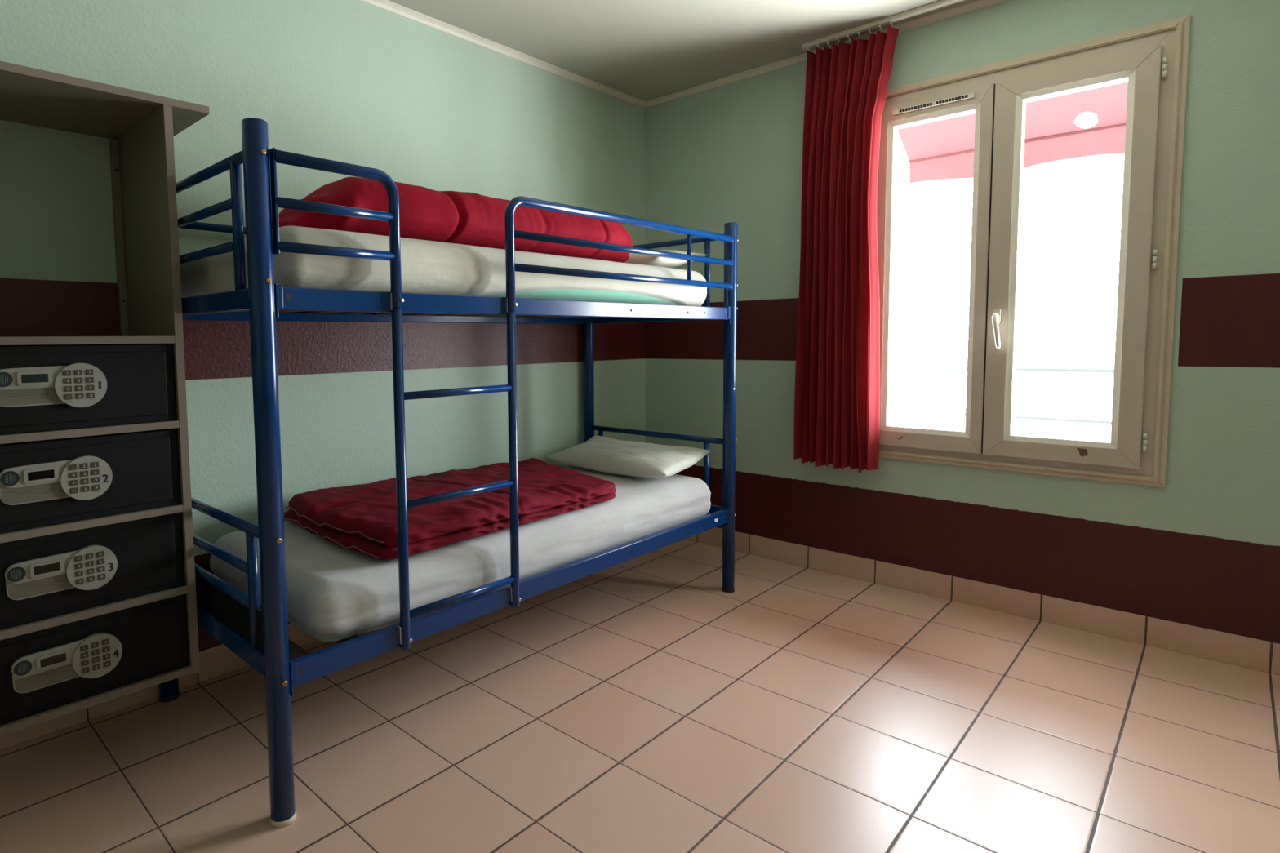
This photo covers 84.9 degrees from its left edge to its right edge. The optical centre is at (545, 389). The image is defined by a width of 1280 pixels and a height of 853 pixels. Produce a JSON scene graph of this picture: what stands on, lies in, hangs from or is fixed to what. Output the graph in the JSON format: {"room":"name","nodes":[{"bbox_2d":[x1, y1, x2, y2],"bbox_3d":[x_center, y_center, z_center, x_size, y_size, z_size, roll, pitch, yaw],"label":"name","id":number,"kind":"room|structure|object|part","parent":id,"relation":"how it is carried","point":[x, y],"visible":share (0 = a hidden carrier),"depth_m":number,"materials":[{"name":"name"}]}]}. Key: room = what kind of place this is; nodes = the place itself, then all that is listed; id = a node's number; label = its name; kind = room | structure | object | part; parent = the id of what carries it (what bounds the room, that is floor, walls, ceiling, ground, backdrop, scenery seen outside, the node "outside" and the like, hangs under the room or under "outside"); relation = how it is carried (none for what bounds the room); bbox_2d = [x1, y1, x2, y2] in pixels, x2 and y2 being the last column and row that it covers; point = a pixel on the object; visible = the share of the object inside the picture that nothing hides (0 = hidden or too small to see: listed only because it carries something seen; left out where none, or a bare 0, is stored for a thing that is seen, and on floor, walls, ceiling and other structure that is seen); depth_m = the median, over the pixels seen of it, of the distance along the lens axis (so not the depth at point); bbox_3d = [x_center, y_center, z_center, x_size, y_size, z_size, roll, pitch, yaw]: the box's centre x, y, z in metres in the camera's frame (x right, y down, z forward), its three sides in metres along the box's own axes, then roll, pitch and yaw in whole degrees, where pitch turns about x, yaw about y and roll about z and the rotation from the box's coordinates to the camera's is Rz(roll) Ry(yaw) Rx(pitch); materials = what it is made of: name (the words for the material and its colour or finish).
{"room":"dormitory","nodes":[
{"label":"dormitory","id":0,"kind":"room"},
{"bbox_2d":[0,0,645,651],"bbox_3d":[-1.505,-0.227,2.064,0.200,2.706,5.870,3,6,45],"label":"wall","id":1,"kind":"structure","parent":0,"point":[359,82],"depth_m":2.58,"materials":[{"name":"green paint"}]},
{"bbox_2d":[0,60,209,736],"bbox_3d":[-1.284,0.016,1.846,0.440,1.541,0.653,3,6,45],"label":"shelving unit","id":2,"kind":"object","parent":1,"relation":"attached to","point":[140,127],"visible":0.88,"depth_m":1.85,"materials":[{"name":"laminate"}]},
{"bbox_2d":[0,336,175,345],"bbox_3d":[-1.300,-0.127,1.820,0.438,0.019,0.469,3,6,45],"label":"shelf","id":3,"kind":"object","parent":2,"relation":"attached to","point":[27,340],"depth_m":1.69,"materials":[{"name":"laminate"}]},
{"bbox_2d":[0,344,176,435],"bbox_3d":[-1.274,-0.013,1.805,0.391,0.203,0.460,3,6,45],"label":"safe","id":4,"kind":"object","parent":2,"relation":"in","point":[43,388],"visible":1,"depth_m":1.69,"materials":[{"name":"black paint"}]},
{"bbox_3d":[-1.198,0.017,1.623,0.001,0.036,0.146,3,6,45],"label":"label plate","id":5,"kind":"part","parent":4,"relation":"part of","materials":[{"name":"rubber"}]},
{"bbox_3d":[-1.201,0.010,1.624,0.006,0.055,0.149,3,6,45],"label":"control panel","id":6,"kind":"part","parent":4,"relation":"part of","materials":[{"name":"plastic"}]},
{"bbox_2d":[0,419,179,444],"bbox_3d":[-1.298,0.097,1.837,0.438,0.019,0.469,3,6,45],"label":"shelf","id":7,"kind":"object","parent":2,"relation":"attached to","point":[83,432],"depth_m":1.70,"materials":[{"name":"laminate"}]},
{"bbox_2d":[0,428,180,533],"bbox_3d":[-1.271,0.215,1.821,0.391,0.203,0.460,3,6,45],"label":"safe","id":8,"kind":"object","parent":2,"relation":"in","point":[51,482],"visible":0.99,"depth_m":1.70,"materials":[{"name":"black paint"}]},
{"bbox_3d":[-1.195,0.244,1.640,0.001,0.036,0.146,3,6,45],"label":"label plate","id":9,"kind":"part","parent":8,"relation":"part of","materials":[{"name":"rubber"}]},
{"bbox_3d":[-1.198,0.238,1.641,0.006,0.055,0.149,3,6,45],"label":"control panel","id":10,"kind":"part","parent":8,"relation":"part of","materials":[{"name":"plastic"}]},
{"bbox_2d":[0,503,183,543],"bbox_3d":[-1.295,0.325,1.853,0.438,0.019,0.469,3,6,45],"label":"shelf","id":11,"kind":"object","parent":2,"relation":"attached to","point":[108,520],"depth_m":1.71,"materials":[{"name":"laminate"}]},
{"bbox_2d":[0,512,184,630],"bbox_3d":[-1.268,0.439,1.838,0.391,0.203,0.460,3,6,45],"label":"safe","id":12,"kind":"object","parent":2,"relation":"in","point":[48,576],"visible":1,"depth_m":1.71,"materials":[{"name":"black paint"}]},
{"bbox_3d":[-1.196,0.462,1.657,0.006,0.055,0.149,3,6,45],"label":"control panel","id":13,"kind":"part","parent":12,"relation":"part of","materials":[{"name":"plastic"}]},
{"bbox_3d":[-1.192,0.469,1.656,0.001,0.036,0.146,3,6,45],"label":"label plate","id":14,"kind":"part","parent":12,"relation":"part of","materials":[{"name":"plastic"}]},
{"bbox_2d":[0,584,187,639],"bbox_3d":[-1.293,0.549,1.869,0.438,0.019,0.469,3,6,45],"label":"shelf","id":15,"kind":"object","parent":2,"relation":"attached to","point":[45,624],"depth_m":1.72,"materials":[{"name":"laminate"}]},
{"bbox_2d":[0,594,188,725],"bbox_3d":[-1.266,0.664,1.854,0.391,0.203,0.460,3,6,45],"label":"safe","id":16,"kind":"object","parent":2,"relation":"in","point":[43,670],"visible":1,"depth_m":1.72,"materials":[{"name":"black paint"}]},
{"bbox_3d":[-1.193,0.686,1.673,0.006,0.055,0.149,3,6,45],"label":"control panel","id":17,"kind":"part","parent":16,"relation":"part of","materials":[{"name":"plastic"}]},
{"bbox_3d":[-1.190,0.693,1.673,0.001,0.036,0.146,3,6,45],"label":"label plate","id":18,"kind":"part","parent":16,"relation":"part of","materials":[{"name":"rubber"}]},
{"bbox_2d":[0,664,191,736],"bbox_3d":[-1.290,0.773,1.886,0.438,0.019,0.469,3,6,45],"label":"shelf","id":19,"kind":"object","parent":2,"relation":"attached to","point":[40,717],"depth_m":1.73,"materials":[{"name":"laminate"}]},
{"bbox_3d":[-1.292,-0.743,1.790,0.440,0.019,0.653,3,6,45],"label":"panel","id":20,"kind":"part","parent":2,"relation":"part of","materials":[{"name":"laminate"}]},
{"bbox_3d":[-1.127,0.012,2.005,0.439,1.522,0.020,3,6,45],"label":"panel","id":21,"kind":"part","parent":2,"relation":"part of","materials":[{"name":"laminate"}]},
{"bbox_2d":[0,622,320,750],"bbox_3d":[-1.371,0.951,2.123,0.009,0.105,5.600,3,6,45],"label":"baseboard","id":22,"kind":"structure","parent":1,"relation":"attached to","point":[217,660],"depth_m":2.22,"materials":[{"name":"beige tile"}]},
{"bbox_2d":[360,0,646,108],"bbox_3d":[-1.393,-1.443,1.942,0.026,0.027,5.600,3,6,45],"label":"trim","id":23,"kind":"structure","parent":1,"relation":"attached to","point":[387,5],"depth_m":3.13,"materials":[{"name":"paint"}]},
{"bbox_2d":[0,539,1279,852],"bbox_3d":[0.032,1.147,0.748,3.950,0.120,5.600,3,6,45],"label":"floor","id":24,"kind":"structure","parent":0,"point":[639,704],"depth_m":1.96,"materials":[{"name":"beige tile"}]},
{"bbox_2d":[159,117,737,828],"bbox_3d":[-0.203,0.137,2.613,0.888,1.629,2.120,3,6,45],"label":"bunk bed","id":25,"kind":"object","parent":24,"relation":"on","point":[259,637],"visible":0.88,"depth_m":1.82,"materials":[{"name":"blue paint"}]},
{"bbox_3d":[-1.221,0.175,2.174,0.055,1.617,0.055,3,6,45],"label":"post","id":26,"kind":"part","parent":25,"relation":"part of","materials":[{"name":"blue metal"}]},
{"bbox_3d":[-0.936,-0.382,1.844,0.782,0.362,0.025,3,6,45],"label":"frame","id":27,"kind":"part","parent":25,"relation":"part of","materials":[{"name":"blue paint"}]},
{"bbox_3d":[-0.808,-0.433,2.555,0.025,0.266,1.154,3,6,45],"label":"guard rail","id":28,"kind":"part","parent":25,"relation":"part of","materials":[{"name":"blue metal"}]},
{"bbox_3d":[-0.926,0.494,1.907,0.782,0.358,0.025,3,6,45],"label":"frame","id":29,"kind":"part","parent":25,"relation":"part of","materials":[{"name":"blue paint"}]},
{"bbox_3d":[-0.637,0.210,1.597,0.055,1.617,0.055,3,6,45],"label":"post","id":30,"kind":"part","parent":25,"relation":"part of","materials":[{"name":"blue metal"}]},
{"bbox_3d":[-0.495,-0.377,1.679,0.028,0.347,0.330,3,6,45],"label":"guard rail","id":31,"kind":"part","parent":25,"relation":"part of","materials":[{"name":"blue metal"}]},
{"bbox_3d":[-0.492,-0.303,2.864,0.052,0.053,2.001,3,6,45],"label":"rail","id":32,"kind":"part","parent":25,"relation":"part of","materials":[{"name":"blue metal"}]},
{"bbox_2d":[179,225,706,306],"bbox_3d":[-0.225,-0.386,2.556,0.775,0.180,1.918,3,6,45],"label":"mattress","id":33,"kind":"object","parent":25,"relation":"on","point":[429,267],"visible":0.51,"depth_m":1.98,"materials":[{"name":"beige fabric"}]},
{"bbox_2d":[271,176,632,262],"bbox_3d":[-0.275,-0.567,2.429,0.532,0.200,1.496,3,6,45],"label":"duvet","id":34,"kind":"object","parent":33,"relation":"on","point":[465,218],"visible":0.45,"depth_m":2.15,"materials":[{"name":"red fabric"}]},
{"bbox_2d":[624,249,706,267],"bbox_3d":[0.341,-0.573,3.160,0.690,0.101,0.370,3,6,45],"label":"pillow","id":35,"kind":"object","parent":33,"relation":"on","point":[638,259],"visible":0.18,"depth_m":2.89,"materials":[{"name":"fabric"}]},
{"bbox_2d":[209,465,711,641],"bbox_3d":[-0.179,0.517,2.658,0.773,0.193,1.894,3,6,45],"label":"mattress","id":36,"kind":"object","parent":25,"relation":"on","point":[335,593],"visible":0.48,"depth_m":2.10,"materials":[{"name":"white fabric"}]},
{"bbox_2d":[283,457,615,559],"bbox_3d":[-0.254,0.381,2.562,0.714,0.096,1.263,3,6,45],"label":"duvet","id":37,"kind":"object","parent":36,"relation":"on","point":[362,518],"visible":0.91,"depth_m":2.27,"materials":[{"name":"red fabric"}]},
{"bbox_2d":[546,435,711,477],"bbox_3d":[0.371,0.312,3.222,0.700,0.114,0.360,3,6,45],"label":"pillow","id":38,"kind":"object","parent":36,"relation":"on","point":[598,453],"visible":1,"depth_m":3.10,"materials":[{"name":"fabric"}]},
{"bbox_3d":[0.073,-0.269,2.307,0.052,0.053,2.001,3,6,45],"label":"rail","id":39,"kind":"part","parent":25,"relation":"part of","materials":[{"name":"blue metal"}]},
{"bbox_3d":[0.083,0.620,2.372,0.052,0.059,2.001,3,6,45],"label":"rail","id":40,"kind":"part","parent":25,"relation":"part of","materials":[{"name":"blue metal"}]},
{"bbox_3d":[0.227,0.052,3.635,0.055,1.617,0.055,3,6,45],"label":"post","id":41,"kind":"part","parent":25,"relation":"part of","materials":[{"name":"blue metal"}]},
{"bbox_3d":[0.342,-0.448,2.523,0.028,0.347,1.304,3,6,45],"label":"guard rail","id":42,"kind":"part","parent":25,"relation":"part of","materials":[{"name":"blue metal"}]},
{"bbox_3d":[0.512,-0.510,3.304,0.782,0.372,0.025,3,6,45],"label":"frame","id":43,"kind":"part","parent":25,"relation":"part of","materials":[{"name":"blue paint"}]},
{"bbox_3d":[0.522,0.387,3.369,0.782,0.368,0.025,3,6,45],"label":"frame","id":44,"kind":"part","parent":25,"relation":"part of","materials":[{"name":"blue paint"}]},
{"bbox_3d":[0.811,0.087,3.058,0.055,1.617,0.055,3,6,45],"label":"post","id":45,"kind":"part","parent":25,"relation":"part of","materials":[{"name":"blue metal"}]},
{"bbox_2d":[388,0,975,101],"bbox_3d":[0.002,-1.432,0.560,3.950,0.120,5.600,3,6,45],"label":"ceiling","id":46,"kind":"structure","parent":0,"point":[645,50],"depth_m":2.99,"materials":[{"name":"paint"}]},
{"bbox_2d":[801,0,964,50],"bbox_3d":[2.226,-1.500,2.130,2.953,0.023,0.032,3,6,45],"label":"track","id":47,"kind":"object","parent":46,"relation":"attached to","point":[940,3],"visible":1,"depth_m":2.92,"materials":[{"name":"paint"}]},
{"bbox_2d":[793,21,898,472],"bbox_3d":[1.328,-0.592,3.110,0.426,1.919,0.087,3,6,45],"label":"curtain","id":48,"kind":"object","parent":47,"relation":"hanging from","point":[837,393],"visible":1,"depth_m":3.11,"materials":[{"name":"red fabric"}]},
{"bbox_2d":[644,0,1279,644],"bbox_3d":[2.080,-0.307,2.594,4.150,2.706,0.070,3,6,45],"label":"wall","id":49,"kind":"structure","parent":0,"point":[1202,549],"depth_m":2.70,"materials":[{"name":"green paint"}]},
{"bbox_2d":[645,0,1008,107],"bbox_3d":[1.961,-1.525,2.542,3.950,0.027,0.026,3,6,45],"label":"trim","id":50,"kind":"structure","parent":49,"relation":"attached to","point":[977,4],"depth_m":3.29,"materials":[{"name":"paint"}]},
{"bbox_2d":[684,527,1279,675],"bbox_3d":[1.998,0.868,2.719,3.941,0.105,0.009,3,6,45],"label":"baseboard","id":51,"kind":"structure","parent":49,"relation":"attached to","point":[1258,655],"depth_m":2.77,"materials":[{"name":"beige tile"}]},
{"bbox_2d":[876,14,1191,487],"bbox_3d":[1.790,-0.484,2.795,1.124,1.622,0.153,3,6,45],"label":"window","id":52,"kind":"structure","parent":49,"relation":"in","point":[1153,59],"depth_m":2.66,"materials":[{"name":"paint"}]},
{"bbox_2d":[893,92,974,115],"bbox_3d":[1.608,-1.187,2.883,0.307,0.018,0.010,3,6,45],"label":"vent","id":53,"kind":"object","parent":52,"relation":"attached to","point":[955,99],"depth_m":2.88,"materials":[{"name":"white plastic"}]},
{"bbox_3d":[1.630,-0.485,2.984,0.484,1.480,0.079,3,6,45],"label":"sash","id":54,"kind":"part","parent":52,"relation":"part of","materials":[{"name":"plastic"}]},
{"bbox_3d":[1.790,-0.243,2.749,0.037,0.160,0.059,3,6,45],"label":"handle","id":55,"kind":"part","parent":52,"relation":"part of","materials":[{"name":"white plastic"}]},
{"bbox_3d":[1.981,-0.464,2.638,0.490,1.480,0.079,3,6,45],"label":"sash","id":56,"kind":"part","parent":52,"relation":"part of","materials":[{"name":"plastic"}]},
{"label":"outside","id":57,"kind":"structure","parent":0,"visible":0},
{"bbox_2d":[897,81,1128,183],"bbox_3d":[2.730,-1.515,2.831,2.578,0.815,0.961,3,6,45],"label":"awning","id":58,"kind":"object","parent":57,"point":[941,149],"visible":0.2,"depth_m":3.59,"materials":[{"name":"red fabric"}]},
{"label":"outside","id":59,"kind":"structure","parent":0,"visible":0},
{"bbox_2d":[890,364,1114,426],"bbox_3d":[2.570,0.405,3.812,4.400,1.057,0.032,3,6,45],"label":"balcony railing","id":60,"kind":"object","parent":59,"point":[1100,371],"visible":0.27,"depth_m":3.72,"materials":[{"name":"metal"}]},
{"bbox_3d":[2.567,0.154,3.793,4.400,0.024,0.023,3,6,45],"label":"rail","id":61,"kind":"part","parent":60,"relation":"part of","materials":[{"name":"metal"}]},
{"bbox_3d":[2.564,-0.105,3.775,4.400,0.034,0.032,3,6,45],"label":"rail","id":62,"kind":"part","parent":60,"relation":"part of","materials":[{"name":"metal"}]}
]}

